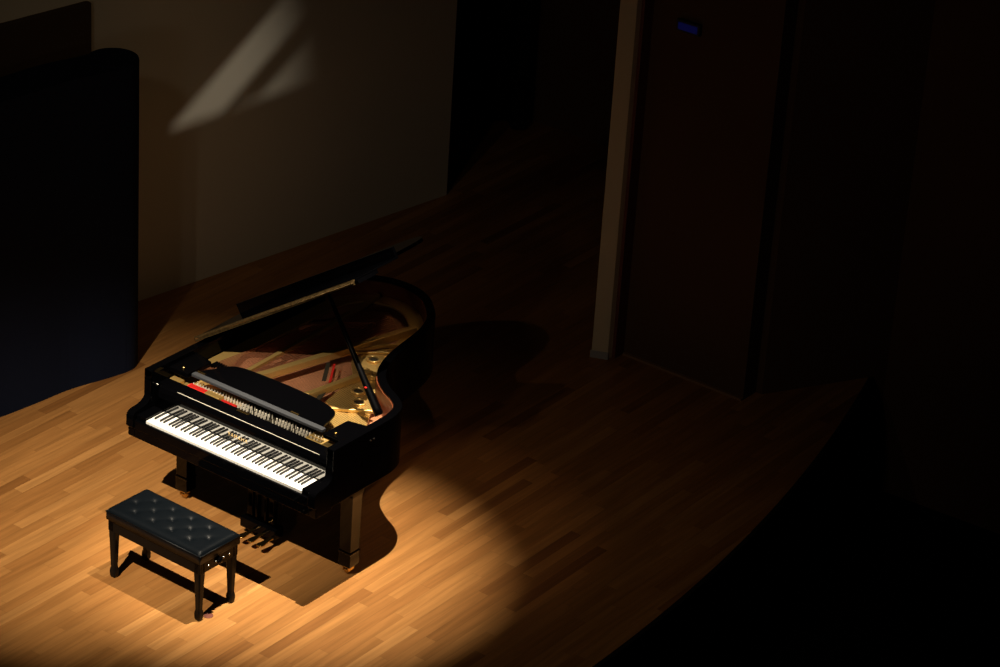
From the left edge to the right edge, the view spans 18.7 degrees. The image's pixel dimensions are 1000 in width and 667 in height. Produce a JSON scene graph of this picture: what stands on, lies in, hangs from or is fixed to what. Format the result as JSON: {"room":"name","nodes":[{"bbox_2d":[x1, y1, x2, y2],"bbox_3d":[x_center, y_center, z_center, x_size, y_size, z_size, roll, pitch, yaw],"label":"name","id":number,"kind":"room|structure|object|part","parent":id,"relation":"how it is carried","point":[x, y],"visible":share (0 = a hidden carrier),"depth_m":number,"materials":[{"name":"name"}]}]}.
{"room":"concert hall","nodes":[
{"label":"concert hall","id":0,"kind":"room"},
{"bbox_2d":[0,0,456,300],"bbox_3d":[-3.484,-2.296,19.269,8.867,5.500,0.182,-21,36,-40],"label":"wall","id":1,"kind":"structure","parent":0,"point":[267,128],"depth_m":21.71,"materials":[{"name":"beige paint"}]},
{"bbox_2d":[0,1,90,76],"bbox_3d":[-4.648,-0.407,18.881,5.237,2.360,0.046,-21,36,-40],"label":"board","id":2,"kind":"object","parent":1,"relation":"attached to","point":[61,33],"visible":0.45,"depth_m":19.84,"materials":[{"name":"brown wood"}]},
{"bbox_2d":[0,103,867,666],"bbox_3d":[-2.388,0.242,20.632,8.855,0.120,10.400,22,32,31],"label":"floor","id":3,"kind":"structure","parent":0,"point":[545,501],"depth_m":19.33,"materials":[{"name":"brown wood"}]},
{"bbox_2d":[0,48,138,416],"bbox_3d":[-3.460,-0.454,19.280,2.814,2.220,0.384,-20,35,-38],"label":"screen","id":4,"kind":"object","parent":3,"relation":"on","point":[69,128],"visible":1,"depth_m":19.61,"materials":[{"name":"blue fabric"}]},
{"bbox_2d":[106,489,240,620],"bbox_3d":[-1.930,1.305,17.954,0.778,0.483,0.349,22,33,32],"label":"piano bench","id":5,"kind":"object","parent":3,"relation":"on","point":[148,519],"visible":1,"depth_m":17.80,"materials":[{"name":"black leather"}]},
{"bbox_3d":[-2.292,1.274,18.062,0.052,0.398,0.052,22,33,32],"label":"leg","id":6,"kind":"part","parent":5,"relation":"part of","materials":[{"name":"black wood"}]},
{"bbox_3d":[-2.123,1.185,18.257,0.052,0.398,0.052,22,33,32],"label":"leg","id":7,"kind":"part","parent":5,"relation":"part of","materials":[{"name":"black wood"}]},
{"bbox_2d":[106,489,239,564],"bbox_3d":[-1.923,1.126,17.866,0.758,0.083,0.340,22,33,32],"label":"seat cushion","id":8,"kind":"object","parent":5,"relation":"on","point":[149,518],"depth_m":17.79,"materials":[{"name":"black leather"}]},
{"bbox_3d":[-1.751,1.497,17.696,0.052,0.398,0.052,22,33,32],"label":"leg","id":9,"kind":"part","parent":5,"relation":"part of","materials":[{"name":"black wood"}]},
{"bbox_3d":[-1.629,1.319,17.696,0.024,0.040,0.040,22,33,32],"label":"height knob","id":10,"kind":"part","parent":5,"relation":"part of","materials":[{"name":"black"}]},
{"bbox_3d":[-1.583,1.409,17.890,0.052,0.398,0.052,22,33,32],"label":"leg","id":11,"kind":"part","parent":5,"relation":"part of","materials":[{"name":"black wood"}]},
{"bbox_2d":[203,613,212,617],"bbox_3d":[-1.711,1.654,17.829,0.060,0.003,0.060,22,32,31],"label":"tape","id":12,"kind":"object","parent":3,"relation":"on","point":[206,615],"visible":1,"depth_m":17.82,"materials":[{"name":"brown"}]},
{"bbox_2d":[126,236,435,572],"bbox_3d":[-1.021,0.177,18.737,1.559,1.882,2.200,22,32,31],"label":"grand piano","id":13,"kind":"object","parent":3,"relation":"on","point":[295,399],"visible":1,"depth_m":18.39,"materials":[{"name":"black wood"}]},
{"bbox_3d":[-1.948,0.722,18.872,0.104,0.558,0.104,22,32,31],"label":"leg","id":14,"kind":"part","parent":13,"relation":"part of","materials":[{"name":"black wood"}]},
{"bbox_3d":[-1.879,0.195,18.546,0.149,0.033,0.248,22,32,31],"label":"desk rail","id":15,"kind":"part","parent":13,"relation":"part of","materials":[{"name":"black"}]},
{"bbox_3d":[-1.507,0.915,18.526,0.040,0.446,0.040,22,32,31],"label":"lyre post","id":16,"kind":"part","parent":13,"relation":"part of","materials":[{"name":"black wood"}]},
{"bbox_3d":[-1.467,0.931,18.501,0.020,0.446,0.040,22,32,31],"label":"lyre post","id":17,"kind":"part","parent":13,"relation":"part of","materials":[{"name":"black wood"}]},
{"bbox_3d":[-1.412,0.953,18.465,0.020,0.446,0.040,22,32,31],"label":"lyre post","id":18,"kind":"part","parent":13,"relation":"part of","materials":[{"name":"black wood"}]},
{"bbox_3d":[-1.372,0.969,18.439,0.040,0.446,0.040,22,32,31],"label":"lyre post","id":19,"kind":"part","parent":13,"relation":"part of","materials":[{"name":"black wood"}]},
{"bbox_3d":[-0.930,0.207,18.840,1.368,0.030,1.811,22,32,31],"label":"iron plate","id":20,"kind":"part","parent":13,"relation":"part of","materials":[{"name":"gold metal"}]},
{"bbox_3d":[-0.884,-0.390,18.800,1.275,0.854,1.565,22,32,31],"label":"lid","id":21,"kind":"part","parent":13,"relation":"part of","materials":[{"name":"black wood"}]},
{"bbox_3d":[-0.908,0.581,17.919,0.149,0.033,0.248,22,32,31],"label":"desk rail","id":22,"kind":"part","parent":13,"relation":"part of","materials":[{"name":"black wood"}]},
{"bbox_3d":[-0.896,1.140,18.193,0.104,0.558,0.104,22,32,31],"label":"leg","id":23,"kind":"part","parent":13,"relation":"part of","materials":[{"name":"black wood"}]},
{"bbox_2d":[593,377,872,666],"bbox_3d":[0.511,2.138,18.167,0.570,0.898,9.027,19,31,27],"label":"stage front","id":24,"kind":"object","parent":3,"relation":"attached to","point":[713,623],"depth_m":19.39,"materials":[{"name":"black"}]},
{"bbox_2d":[527,0,619,146],"bbox_3d":[0.209,-4.303,23.663,7.000,5.500,0.150,22,32,31],"label":"wall","id":25,"kind":"structure","parent":0,"point":[574,42],"depth_m":24.25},
{"bbox_2d":[590,349,608,359],"bbox_3d":[0.687,0.146,21.025,0.130,0.055,0.015,10,28,11],"label":"baseboard","id":26,"kind":"structure","parent":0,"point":[594,354],"depth_m":21.02,"materials":[{"name":"grey"}]},
{"bbox_2d":[624,0,798,399],"bbox_3d":[1.493,-2.618,19.444,0.988,6.500,0.160,22,32,31],"label":"door","id":27,"kind":"structure","parent":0,"point":[717,100],"depth_m":20.19,"materials":[{"name":"brown wood"}]},
{"bbox_2d":[592,0,641,358],"bbox_3d":[0.924,-2.738,19.605,0.124,6.500,0.188,22,32,31],"label":"trim","id":28,"kind":"structure","parent":27,"relation":"attached to","point":[630,10],"depth_m":20.40,"materials":[{"name":"beige paint"}]},
{"bbox_2d":[612,0,654,358],"bbox_3d":[1.010,-2.735,19.610,0.026,6.500,0.120,22,32,31],"label":"trim","id":29,"kind":"structure","parent":27,"relation":"attached to","point":[647,10],"depth_m":20.44,"materials":[{"name":"brown wood"}]},
{"bbox_2d":[623,352,742,400],"bbox_3d":[1.249,0.293,20.851,0.980,0.018,0.025,22,32,31],"label":"baseboard","id":30,"kind":"structure","parent":27,"relation":"attached to","point":[626,354],"depth_m":20.84,"materials":[{"name":"brown wood"}]},
{"bbox_2d":[676,18,701,36],"bbox_3d":[1.232,-1.994,19.806,0.180,0.080,0.039,22,32,31],"label":"door sign","id":31,"kind":"object","parent":27,"relation":"attached to","point":[683,25],"visible":1,"depth_m":19.79,"materials":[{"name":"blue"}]},
{"bbox_2d":[730,487,999,666],"bbox_3d":[6.435,3.163,17.976,13.500,0.050,24.000,22,32,31],"label":"floor","id":32,"kind":"structure","parent":0,"point":[898,582],"depth_m":20.17,"materials":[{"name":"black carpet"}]},
{"bbox_2d":[756,0,999,533],"bbox_3d":[5.815,-1.157,18.142,8.395,7.400,0.984,17,30,24],"label":"wall","id":33,"kind":"structure","parent":0,"point":[884,266],"depth_m":20.37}
]}

